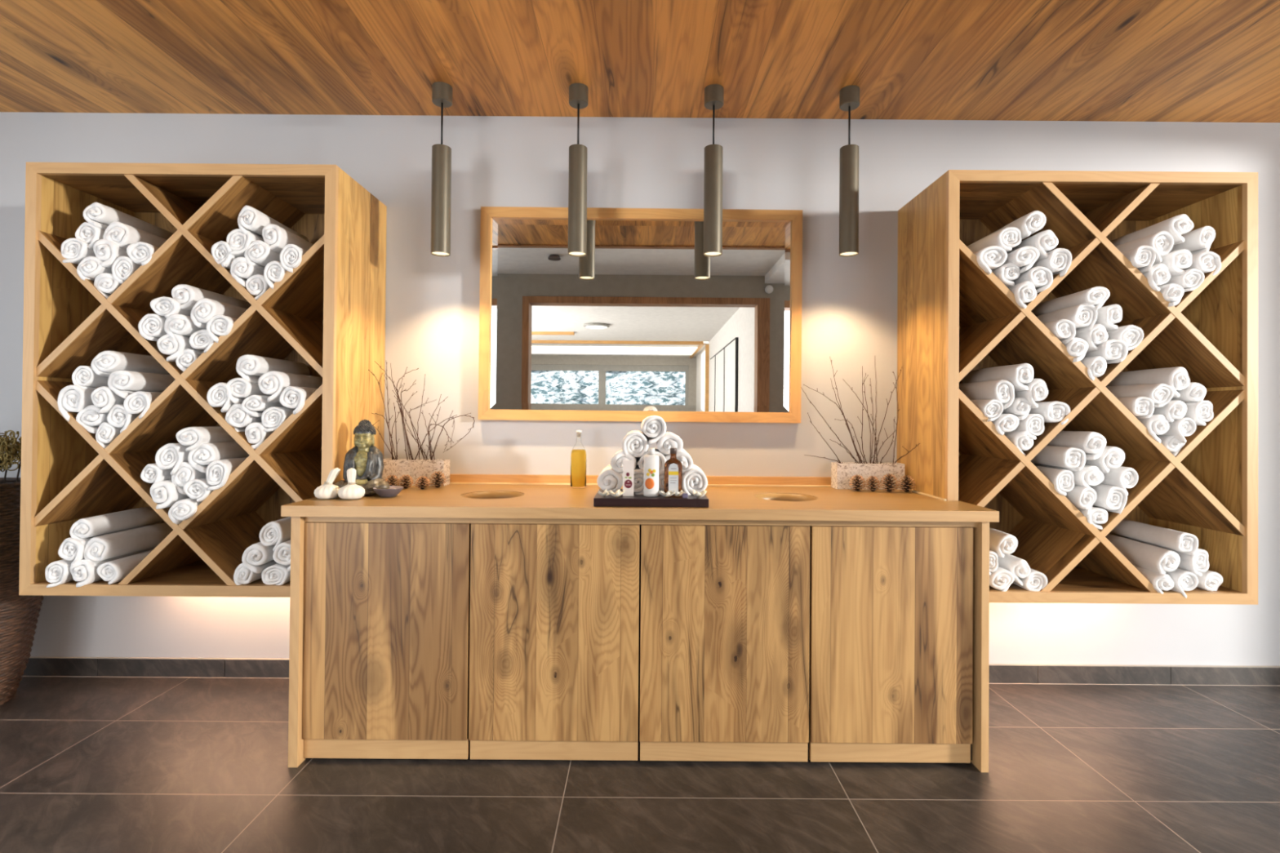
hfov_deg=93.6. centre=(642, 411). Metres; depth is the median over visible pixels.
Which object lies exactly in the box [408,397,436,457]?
twig
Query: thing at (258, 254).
rolled towel
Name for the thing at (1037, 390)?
rolled towel
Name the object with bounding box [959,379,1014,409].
rolled towel
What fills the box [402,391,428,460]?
twig
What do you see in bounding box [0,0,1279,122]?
ceiling
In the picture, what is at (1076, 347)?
rolled towel
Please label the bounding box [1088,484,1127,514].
rolled towel
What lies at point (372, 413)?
twig
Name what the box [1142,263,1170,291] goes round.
rolled towel
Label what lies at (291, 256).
rolled towel
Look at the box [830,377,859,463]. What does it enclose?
twig
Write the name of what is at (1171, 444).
rolled towel
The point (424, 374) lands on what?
twig
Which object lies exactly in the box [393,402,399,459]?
twig
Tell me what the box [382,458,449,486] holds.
planter
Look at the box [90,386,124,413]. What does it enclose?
rolled towel
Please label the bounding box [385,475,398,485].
pine cone
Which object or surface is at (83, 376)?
rolled towel
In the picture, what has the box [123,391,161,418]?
rolled towel
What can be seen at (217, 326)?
rolled towel
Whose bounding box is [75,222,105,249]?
rolled towel
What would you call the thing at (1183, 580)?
rolled towel
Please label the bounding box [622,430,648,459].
rolled towel
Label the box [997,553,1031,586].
rolled towel
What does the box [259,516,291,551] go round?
rolled towel
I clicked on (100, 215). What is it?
rolled towel
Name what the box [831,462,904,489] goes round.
planter
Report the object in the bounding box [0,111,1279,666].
wall
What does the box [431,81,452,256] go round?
pendant lamp
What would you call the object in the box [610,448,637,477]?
rolled towel
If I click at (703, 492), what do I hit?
flower
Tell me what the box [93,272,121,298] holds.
rolled towel
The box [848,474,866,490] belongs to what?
pine cone
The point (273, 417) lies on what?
rolled towel
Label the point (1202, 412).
rolled towel
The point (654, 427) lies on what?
rolled towel
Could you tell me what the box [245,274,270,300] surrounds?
rolled towel
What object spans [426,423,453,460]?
twig
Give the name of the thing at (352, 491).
herbal compress
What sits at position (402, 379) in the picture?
twig
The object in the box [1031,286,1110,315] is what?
rolled towel
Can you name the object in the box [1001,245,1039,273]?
rolled towel
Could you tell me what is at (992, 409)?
rolled towel
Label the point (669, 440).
rolled towel
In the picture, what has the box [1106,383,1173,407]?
rolled towel
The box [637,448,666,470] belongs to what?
rolled towel
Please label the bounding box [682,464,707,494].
rolled towel
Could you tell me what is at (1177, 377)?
rolled towel
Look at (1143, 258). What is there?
rolled towel
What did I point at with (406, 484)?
pine cone
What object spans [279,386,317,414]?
rolled towel
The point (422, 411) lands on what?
twig
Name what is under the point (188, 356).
rolled towel
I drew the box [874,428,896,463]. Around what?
twig
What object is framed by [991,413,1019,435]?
rolled towel
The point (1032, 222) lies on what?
rolled towel
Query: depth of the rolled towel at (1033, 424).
2.34 m
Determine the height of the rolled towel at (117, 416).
0.117 m
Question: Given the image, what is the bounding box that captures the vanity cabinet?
[288,516,989,773]
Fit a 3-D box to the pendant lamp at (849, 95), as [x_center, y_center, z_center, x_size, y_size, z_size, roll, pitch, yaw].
[0.878,-1.016,2.550,0.082,0.699,0.082,0,0,0]
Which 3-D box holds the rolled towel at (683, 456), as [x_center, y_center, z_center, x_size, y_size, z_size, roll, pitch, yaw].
[0.141,0.200,2.334,0.100,0.108,0.272,0,0,1]
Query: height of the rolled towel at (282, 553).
0.119 m
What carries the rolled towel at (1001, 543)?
on the rolled towel at (993, 564)
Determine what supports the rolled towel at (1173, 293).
on the towel shelf at (955, 318)
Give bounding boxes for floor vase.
[0,477,44,706]
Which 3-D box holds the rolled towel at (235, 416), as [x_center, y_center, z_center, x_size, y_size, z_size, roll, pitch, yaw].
[-1.577,0.031,2.508,0.099,0.122,0.372,0,-1,0]
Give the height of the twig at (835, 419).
0.218 m
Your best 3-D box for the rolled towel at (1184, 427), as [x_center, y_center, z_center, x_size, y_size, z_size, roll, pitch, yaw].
[2.095,0.072,2.501,0.078,0.104,0.384,0,0,-1]
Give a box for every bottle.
[570,430,586,488]
[643,448,658,497]
[663,448,682,496]
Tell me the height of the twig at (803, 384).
0.364 m
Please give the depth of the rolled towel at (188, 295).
2.35 m
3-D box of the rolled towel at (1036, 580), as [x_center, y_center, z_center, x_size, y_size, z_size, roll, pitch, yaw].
[1.535,0.674,2.509,0.092,0.098,0.368,0,-1,1]
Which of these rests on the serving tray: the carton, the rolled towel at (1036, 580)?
the carton
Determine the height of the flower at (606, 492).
0.023 m
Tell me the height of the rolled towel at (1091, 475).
0.116 m
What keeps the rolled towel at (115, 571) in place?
on the towel shelf at (326, 315)
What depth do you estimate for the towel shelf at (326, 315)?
2.40 m
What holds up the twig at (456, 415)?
in the planter at (416, 468)
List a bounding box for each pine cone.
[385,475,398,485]
[397,475,413,488]
[414,475,430,488]
[429,471,445,487]
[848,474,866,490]
[865,475,879,491]
[880,473,898,492]
[897,475,915,492]
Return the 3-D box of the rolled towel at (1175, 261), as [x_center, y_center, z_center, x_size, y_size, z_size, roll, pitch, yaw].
[2.100,-0.581,2.514,0.103,0.105,0.376,0,-1,0]
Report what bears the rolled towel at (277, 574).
on the towel shelf at (326, 315)
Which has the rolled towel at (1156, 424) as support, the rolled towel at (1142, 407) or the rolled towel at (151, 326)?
the rolled towel at (1142, 407)
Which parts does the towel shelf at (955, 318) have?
panel, panel, panel, panel, panel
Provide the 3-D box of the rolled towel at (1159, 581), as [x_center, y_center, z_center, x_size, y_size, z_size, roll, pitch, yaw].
[2.015,0.676,2.496,0.076,0.095,0.386,0,-1,0]
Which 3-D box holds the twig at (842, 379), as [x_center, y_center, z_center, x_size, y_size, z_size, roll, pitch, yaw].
[0.977,0.050,2.679,0.171,0.392,0.019,1,0,-9]
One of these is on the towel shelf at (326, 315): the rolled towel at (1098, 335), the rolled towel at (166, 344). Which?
the rolled towel at (166, 344)
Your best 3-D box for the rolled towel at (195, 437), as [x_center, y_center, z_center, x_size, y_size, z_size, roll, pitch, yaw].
[-1.746,0.108,2.495,0.108,0.098,0.388,0,0,1]
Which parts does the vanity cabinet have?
panel, door, door, rail, door, door, panel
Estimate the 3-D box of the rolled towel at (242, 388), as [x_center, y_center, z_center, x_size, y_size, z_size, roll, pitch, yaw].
[-1.568,-0.080,2.503,0.099,0.104,0.378,0,0,0]
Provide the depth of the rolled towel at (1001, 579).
2.32 m
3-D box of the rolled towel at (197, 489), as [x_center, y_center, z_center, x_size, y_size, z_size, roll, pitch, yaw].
[-1.725,0.309,2.501,0.101,0.094,0.378,0,-1,0]
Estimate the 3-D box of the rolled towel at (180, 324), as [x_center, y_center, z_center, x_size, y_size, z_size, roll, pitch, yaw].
[-1.800,-0.321,2.500,0.103,0.117,0.386,0,0,0]
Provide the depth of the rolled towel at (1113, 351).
2.33 m
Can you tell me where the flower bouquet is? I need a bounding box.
[0,430,21,483]
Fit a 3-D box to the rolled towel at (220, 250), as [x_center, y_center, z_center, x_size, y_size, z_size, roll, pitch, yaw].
[-1.629,-0.609,2.506,0.080,0.106,0.380,0,0,0]
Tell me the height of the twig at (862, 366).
0.447 m
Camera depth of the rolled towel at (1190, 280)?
2.33 m
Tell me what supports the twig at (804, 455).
in the planter at (841, 473)
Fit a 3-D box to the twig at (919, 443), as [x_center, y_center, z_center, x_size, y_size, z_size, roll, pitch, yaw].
[1.142,0.190,2.615,0.042,0.115,0.191,0,0,-6]
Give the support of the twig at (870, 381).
in the planter at (841, 473)
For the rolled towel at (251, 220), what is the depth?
2.34 m
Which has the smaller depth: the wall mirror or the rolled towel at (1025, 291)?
the rolled towel at (1025, 291)
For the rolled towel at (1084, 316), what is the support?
on the rolled towel at (1098, 335)
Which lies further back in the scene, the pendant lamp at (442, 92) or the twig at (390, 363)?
the twig at (390, 363)
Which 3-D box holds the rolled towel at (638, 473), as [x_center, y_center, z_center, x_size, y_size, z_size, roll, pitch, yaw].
[-0.013,0.268,2.325,0.110,0.113,0.270,0,0,0]
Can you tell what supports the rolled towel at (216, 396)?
on the towel shelf at (326, 315)
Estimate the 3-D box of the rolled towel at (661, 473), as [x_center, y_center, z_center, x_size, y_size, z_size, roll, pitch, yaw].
[0.086,0.266,2.324,0.100,0.108,0.272,0,0,1]
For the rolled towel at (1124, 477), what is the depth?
2.34 m
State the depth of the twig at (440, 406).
2.69 m
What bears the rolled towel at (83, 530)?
on the rolled towel at (71, 548)
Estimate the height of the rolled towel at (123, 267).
0.114 m
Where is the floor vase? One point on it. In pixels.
(19, 614)
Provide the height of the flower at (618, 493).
0.025 m
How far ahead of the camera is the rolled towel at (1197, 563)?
2.32 m
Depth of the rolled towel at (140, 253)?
2.34 m
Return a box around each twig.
[368,369,391,450]
[372,413,396,459]
[373,420,395,459]
[377,364,408,460]
[383,361,392,459]
[388,410,400,459]
[390,363,427,460]
[393,378,412,460]
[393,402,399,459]
[394,379,416,460]
[395,366,418,460]
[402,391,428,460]
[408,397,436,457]
[413,414,457,460]
[417,373,425,460]
[421,410,432,460]
[425,406,440,460]
[426,394,446,460]
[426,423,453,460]
[431,410,475,460]
[800,386,860,463]
[803,384,864,463]
[804,454,841,463]
[807,412,840,463]
[830,358,862,463]
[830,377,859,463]
[830,439,857,463]
[835,418,865,463]
[842,378,878,463]
[857,365,867,463]
[863,373,871,463]
[869,381,875,462]
[872,365,902,463]
[873,367,877,463]
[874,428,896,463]
[880,416,895,463]
[892,371,899,463]
[893,443,919,463]
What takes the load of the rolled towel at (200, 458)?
on the rolled towel at (197, 489)
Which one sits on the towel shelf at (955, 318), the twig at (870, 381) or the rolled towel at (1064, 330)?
the rolled towel at (1064, 330)
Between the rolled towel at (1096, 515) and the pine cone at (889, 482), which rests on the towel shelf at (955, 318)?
the rolled towel at (1096, 515)
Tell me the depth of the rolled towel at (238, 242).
2.33 m
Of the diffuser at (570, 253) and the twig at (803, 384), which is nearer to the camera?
the diffuser at (570, 253)
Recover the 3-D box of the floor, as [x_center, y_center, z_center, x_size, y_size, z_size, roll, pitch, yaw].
[-0.006,1.244,-3.413,8.000,0.100,12.620,0,0,0]
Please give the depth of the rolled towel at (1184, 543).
2.42 m
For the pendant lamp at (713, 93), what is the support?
hanging from the ceiling
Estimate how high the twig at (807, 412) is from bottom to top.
0.240 m
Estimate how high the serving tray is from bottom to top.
0.029 m
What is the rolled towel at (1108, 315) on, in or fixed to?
on the rolled towel at (1132, 335)
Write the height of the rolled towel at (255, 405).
0.089 m
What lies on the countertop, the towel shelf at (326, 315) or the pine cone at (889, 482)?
the pine cone at (889, 482)
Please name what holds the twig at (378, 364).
in the planter at (416, 468)
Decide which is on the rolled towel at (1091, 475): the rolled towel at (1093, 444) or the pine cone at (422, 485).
the rolled towel at (1093, 444)
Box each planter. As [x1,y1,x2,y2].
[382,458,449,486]
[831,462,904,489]
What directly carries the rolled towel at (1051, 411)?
on the towel shelf at (955, 318)
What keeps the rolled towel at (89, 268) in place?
on the towel shelf at (326, 315)
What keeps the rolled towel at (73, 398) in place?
on the towel shelf at (326, 315)
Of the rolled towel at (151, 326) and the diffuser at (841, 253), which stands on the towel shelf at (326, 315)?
the rolled towel at (151, 326)
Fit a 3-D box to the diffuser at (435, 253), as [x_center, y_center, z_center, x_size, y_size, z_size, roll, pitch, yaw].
[-0.855,-0.675,2.546,0.074,0.003,0.074,0,0,0]
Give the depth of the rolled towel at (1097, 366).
2.33 m
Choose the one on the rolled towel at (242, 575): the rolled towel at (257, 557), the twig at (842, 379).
the rolled towel at (257, 557)
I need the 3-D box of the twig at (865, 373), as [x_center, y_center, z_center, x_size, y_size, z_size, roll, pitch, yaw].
[1.012,0.037,2.702,0.033,0.423,0.016,0,0,22]
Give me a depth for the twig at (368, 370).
2.69 m
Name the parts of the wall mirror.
frame, frame, frame, frame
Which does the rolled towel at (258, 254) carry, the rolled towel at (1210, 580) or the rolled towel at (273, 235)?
the rolled towel at (273, 235)
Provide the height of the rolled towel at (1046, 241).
0.117 m
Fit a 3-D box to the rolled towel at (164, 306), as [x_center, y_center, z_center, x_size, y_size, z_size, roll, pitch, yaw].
[-1.851,-0.403,2.505,0.110,0.087,0.380,0,0,0]
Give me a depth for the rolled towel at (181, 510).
2.31 m
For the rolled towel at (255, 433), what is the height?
0.109 m
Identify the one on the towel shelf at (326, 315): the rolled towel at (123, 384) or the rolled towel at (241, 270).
the rolled towel at (241, 270)
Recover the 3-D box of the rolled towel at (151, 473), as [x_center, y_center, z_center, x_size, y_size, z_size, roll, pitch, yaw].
[-1.901,0.252,2.503,0.079,0.096,0.373,0,0,1]
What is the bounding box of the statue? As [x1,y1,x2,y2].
[334,419,389,495]
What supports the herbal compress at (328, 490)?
on the countertop
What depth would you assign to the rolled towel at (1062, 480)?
2.33 m
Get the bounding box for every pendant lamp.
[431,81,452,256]
[568,82,588,257]
[703,84,723,257]
[839,84,859,257]
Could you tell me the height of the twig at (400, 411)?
0.236 m
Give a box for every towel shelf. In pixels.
[18,161,386,597]
[897,169,1257,604]
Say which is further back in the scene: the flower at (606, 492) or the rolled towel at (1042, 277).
the rolled towel at (1042, 277)
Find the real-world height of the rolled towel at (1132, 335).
0.106 m
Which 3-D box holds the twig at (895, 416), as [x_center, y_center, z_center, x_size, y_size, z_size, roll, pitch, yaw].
[1.106,0.135,2.705,0.078,0.226,0.016,1,0,-13]
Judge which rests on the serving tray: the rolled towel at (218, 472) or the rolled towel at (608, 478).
the rolled towel at (608, 478)
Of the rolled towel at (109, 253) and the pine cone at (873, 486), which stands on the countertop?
the pine cone at (873, 486)
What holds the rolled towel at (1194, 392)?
on the rolled towel at (1202, 412)
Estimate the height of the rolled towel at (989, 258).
0.112 m
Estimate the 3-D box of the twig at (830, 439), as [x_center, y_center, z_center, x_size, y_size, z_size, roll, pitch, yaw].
[0.893,0.183,2.660,0.171,0.125,0.010,1,-1,-31]
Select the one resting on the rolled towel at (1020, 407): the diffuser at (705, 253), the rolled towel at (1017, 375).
the rolled towel at (1017, 375)
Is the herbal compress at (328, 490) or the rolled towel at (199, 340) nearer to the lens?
the herbal compress at (328, 490)
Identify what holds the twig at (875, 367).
in the planter at (841, 473)
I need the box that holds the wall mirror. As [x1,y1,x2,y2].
[478,206,802,422]
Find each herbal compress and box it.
[314,467,340,498]
[337,467,364,499]
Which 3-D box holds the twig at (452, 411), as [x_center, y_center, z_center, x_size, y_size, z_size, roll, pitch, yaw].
[-0.855,0.114,2.702,0.199,0.240,0.026,0,0,-5]
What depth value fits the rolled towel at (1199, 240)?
2.37 m
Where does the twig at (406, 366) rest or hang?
in the planter at (416, 468)
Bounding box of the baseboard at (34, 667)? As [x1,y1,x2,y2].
[22,657,1279,685]
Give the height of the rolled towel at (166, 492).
0.110 m
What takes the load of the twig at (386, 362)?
in the planter at (416, 468)
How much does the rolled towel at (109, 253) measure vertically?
0.112 m
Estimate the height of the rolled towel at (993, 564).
0.100 m
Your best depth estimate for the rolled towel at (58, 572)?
2.31 m
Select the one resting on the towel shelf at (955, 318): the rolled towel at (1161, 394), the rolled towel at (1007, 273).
the rolled towel at (1007, 273)
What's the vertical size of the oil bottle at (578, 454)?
0.252 m
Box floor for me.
[0,676,1279,852]
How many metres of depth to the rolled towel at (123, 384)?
2.35 m
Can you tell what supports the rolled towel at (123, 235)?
on the rolled towel at (109, 253)
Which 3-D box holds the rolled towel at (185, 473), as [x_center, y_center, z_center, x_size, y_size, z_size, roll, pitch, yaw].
[-1.787,0.262,2.507,0.096,0.129,0.369,0,-1,0]
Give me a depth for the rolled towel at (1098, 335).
2.33 m
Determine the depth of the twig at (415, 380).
2.69 m
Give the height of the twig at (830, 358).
0.524 m
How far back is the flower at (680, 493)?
2.12 m
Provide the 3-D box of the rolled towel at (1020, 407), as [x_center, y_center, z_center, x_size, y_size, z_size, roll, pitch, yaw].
[1.483,-0.007,2.511,0.067,0.090,0.372,0,-1,0]
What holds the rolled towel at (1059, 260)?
on the towel shelf at (955, 318)
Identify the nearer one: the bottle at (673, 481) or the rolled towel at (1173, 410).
the bottle at (673, 481)
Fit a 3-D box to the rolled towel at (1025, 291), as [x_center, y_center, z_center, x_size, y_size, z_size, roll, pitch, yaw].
[1.487,-0.451,2.502,0.084,0.106,0.388,0,0,0]
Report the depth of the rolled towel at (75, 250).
2.33 m
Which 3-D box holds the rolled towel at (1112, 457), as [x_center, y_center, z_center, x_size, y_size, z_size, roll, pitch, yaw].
[1.829,0.191,2.509,0.100,0.107,0.374,0,-1,-1]
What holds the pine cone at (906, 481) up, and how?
on the countertop
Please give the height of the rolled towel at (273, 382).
0.125 m
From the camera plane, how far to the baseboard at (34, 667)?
2.77 m
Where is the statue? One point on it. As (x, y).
(367, 460)
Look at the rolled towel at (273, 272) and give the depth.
2.33 m
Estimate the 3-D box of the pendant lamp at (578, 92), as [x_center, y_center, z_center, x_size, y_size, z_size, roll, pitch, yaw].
[-0.274,-1.021,2.549,0.082,0.708,0.082,0,0,0]
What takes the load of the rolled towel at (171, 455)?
on the rolled towel at (185, 473)
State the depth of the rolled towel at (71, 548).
2.31 m
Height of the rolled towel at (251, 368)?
0.117 m
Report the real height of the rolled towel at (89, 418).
0.114 m
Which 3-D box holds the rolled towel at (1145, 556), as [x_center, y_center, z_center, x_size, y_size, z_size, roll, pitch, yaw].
[2.045,0.589,2.502,0.091,0.100,0.378,0,0,1]
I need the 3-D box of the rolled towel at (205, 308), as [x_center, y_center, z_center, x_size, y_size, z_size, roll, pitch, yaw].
[-1.701,-0.380,2.499,0.098,0.118,0.387,0,-1,-1]
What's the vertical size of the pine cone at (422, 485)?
0.056 m
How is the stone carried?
on the serving tray
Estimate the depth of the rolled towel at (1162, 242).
2.33 m
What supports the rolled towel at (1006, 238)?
on the rolled towel at (989, 258)
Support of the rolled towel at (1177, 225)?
on the rolled towel at (1175, 261)
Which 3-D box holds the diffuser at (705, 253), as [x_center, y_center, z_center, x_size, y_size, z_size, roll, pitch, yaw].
[0.299,-0.675,2.547,0.074,0.003,0.074,0,0,0]
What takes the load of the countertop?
on the vanity cabinet
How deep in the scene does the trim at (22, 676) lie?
2.77 m
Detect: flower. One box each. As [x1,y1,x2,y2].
[598,489,612,496]
[608,488,624,497]
[658,490,675,497]
[671,489,684,497]
[688,488,706,497]
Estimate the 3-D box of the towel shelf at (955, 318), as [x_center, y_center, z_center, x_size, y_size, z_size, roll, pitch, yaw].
[1.783,-0.092,2.555,1.201,1.681,0.464,0,0,0]
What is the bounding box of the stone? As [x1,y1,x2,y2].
[682,493,688,497]
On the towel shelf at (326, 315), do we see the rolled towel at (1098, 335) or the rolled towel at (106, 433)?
the rolled towel at (106, 433)
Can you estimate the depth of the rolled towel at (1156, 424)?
2.33 m
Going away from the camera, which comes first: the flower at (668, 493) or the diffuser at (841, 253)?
the flower at (668, 493)
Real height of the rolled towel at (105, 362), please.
0.103 m
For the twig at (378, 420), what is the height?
0.193 m
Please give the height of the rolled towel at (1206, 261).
0.107 m
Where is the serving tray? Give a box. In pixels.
[593,488,708,507]
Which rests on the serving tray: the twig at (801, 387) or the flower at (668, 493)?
the flower at (668, 493)
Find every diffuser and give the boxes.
[431,251,448,255]
[568,252,585,255]
[704,252,720,255]
[840,252,857,255]
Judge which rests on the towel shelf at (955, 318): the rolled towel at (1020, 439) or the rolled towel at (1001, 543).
the rolled towel at (1020, 439)
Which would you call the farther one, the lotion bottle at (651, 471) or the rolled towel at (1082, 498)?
the rolled towel at (1082, 498)
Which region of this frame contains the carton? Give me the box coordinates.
[622,460,634,496]
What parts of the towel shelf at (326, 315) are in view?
panel, panel, panel, panel, panel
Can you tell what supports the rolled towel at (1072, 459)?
on the rolled towel at (1062, 480)
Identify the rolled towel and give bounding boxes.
[44,559,74,587]
[57,385,94,421]
[57,537,85,564]
[61,237,96,264]
[69,506,163,545]
[70,546,155,587]
[71,365,108,389]
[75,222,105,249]
[75,404,108,433]
[76,256,112,280]
[83,201,173,239]
[83,522,173,566]
[90,351,170,377]
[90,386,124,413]
[93,239,128,269]
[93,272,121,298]
[95,422,122,448]
[96,550,152,584]
[102,221,167,248]
[106,404,140,433]
[107,370,175,399]
[111,256,140,284]
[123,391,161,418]
[126,241,159,266]
[137,313,166,341]
[140,463,173,486]
[150,296,191,317]
[150,480,189,509]
[155,443,191,475]
[156,333,204,361]
[164,314,206,339]
[168,497,202,524]
[171,284,251,311]
[171,461,206,494]
[175,348,203,371]
[175,426,235,451]
[182,478,217,502]
[187,440,249,473]
[189,329,214,353]
[190,297,247,328]
[205,457,247,490]
[206,315,236,342]
[206,382,234,412]
[211,240,237,269]
[225,403,262,431]
[226,228,264,257]
[226,377,272,404]
[230,257,263,287]
[233,563,262,585]
[235,354,309,383]
[237,205,309,241]
[241,394,285,417]
[241,542,276,573]
[244,240,279,271]
[244,422,273,448]
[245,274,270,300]
[257,370,322,402]
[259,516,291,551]
[261,406,294,431]
[261,563,290,585]
[262,223,313,253]
[263,261,287,288]
[272,539,290,571]
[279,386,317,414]
[280,244,306,272]
[596,464,622,493]
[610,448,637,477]
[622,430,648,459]
[633,464,643,494]
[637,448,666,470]
[640,415,666,444]
[656,431,683,461]
[658,469,664,494]
[675,448,693,474]
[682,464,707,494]
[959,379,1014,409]
[962,363,1033,391]
[967,226,1021,253]
[970,399,1003,421]
[973,245,1007,274]
[989,210,1046,239]
[989,528,1017,557]
[989,550,998,575]
[989,566,1014,591]
[991,262,1019,288]
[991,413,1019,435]
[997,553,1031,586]
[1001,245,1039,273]
[1001,397,1031,420]
[1004,430,1033,455]
[1006,229,1058,262]
[1008,280,1036,308]
[1011,266,1053,293]
[1012,568,1047,591]
[1014,378,1048,408]
[1014,413,1044,439]
[1027,248,1071,276]
[1028,400,1070,425]
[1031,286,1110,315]
[1031,445,1085,471]
[1035,303,1097,333]
[1035,465,1074,495]
[1043,319,1075,344]
[1046,431,1106,460]
[1064,337,1088,362]
[1064,484,1097,516]
[1069,464,1104,487]
[1074,324,1108,351]
[1080,355,1106,380]
[1084,339,1128,364]
[1084,445,1124,472]
[1085,506,1107,529]
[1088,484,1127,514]
[1093,304,1122,331]
[1100,466,1138,495]
[1105,533,1180,573]
[1106,324,1143,350]
[1106,366,1190,397]
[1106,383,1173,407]
[1109,519,1198,555]
[1110,213,1194,246]
[1115,231,1173,264]
[1116,396,1154,418]
[1121,244,1155,273]
[1133,564,1173,594]
[1137,414,1169,443]
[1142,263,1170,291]
[1152,248,1191,277]
[1152,400,1186,422]
[1155,435,1185,456]
[1156,268,1204,292]
[1158,283,1184,306]
[1161,417,1196,443]
[1164,568,1198,598]
[1169,226,1215,254]
[1170,382,1206,405]
[1173,548,1208,576]
[1182,250,1221,275]
[1183,400,1213,426]
[1196,569,1222,591]
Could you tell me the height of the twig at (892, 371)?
0.430 m
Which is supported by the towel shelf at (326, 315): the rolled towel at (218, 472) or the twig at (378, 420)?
the rolled towel at (218, 472)
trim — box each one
[22,675,1266,685]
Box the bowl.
[373,485,403,497]
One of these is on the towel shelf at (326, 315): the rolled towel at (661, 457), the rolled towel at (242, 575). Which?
the rolled towel at (242, 575)
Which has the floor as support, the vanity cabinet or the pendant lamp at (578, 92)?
the vanity cabinet
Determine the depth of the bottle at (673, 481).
2.15 m
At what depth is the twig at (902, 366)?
2.70 m
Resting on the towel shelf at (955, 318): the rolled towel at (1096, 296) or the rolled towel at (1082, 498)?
the rolled towel at (1082, 498)
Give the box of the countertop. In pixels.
[280,474,999,522]
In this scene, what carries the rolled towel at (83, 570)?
on the towel shelf at (326, 315)
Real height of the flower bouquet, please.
1.097 m
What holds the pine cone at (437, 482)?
on the countertop
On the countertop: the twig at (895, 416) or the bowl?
the bowl
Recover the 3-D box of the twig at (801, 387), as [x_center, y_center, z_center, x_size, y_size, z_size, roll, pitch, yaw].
[0.847,0.067,2.708,0.262,0.357,0.020,0,0,4]
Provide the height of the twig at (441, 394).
0.314 m

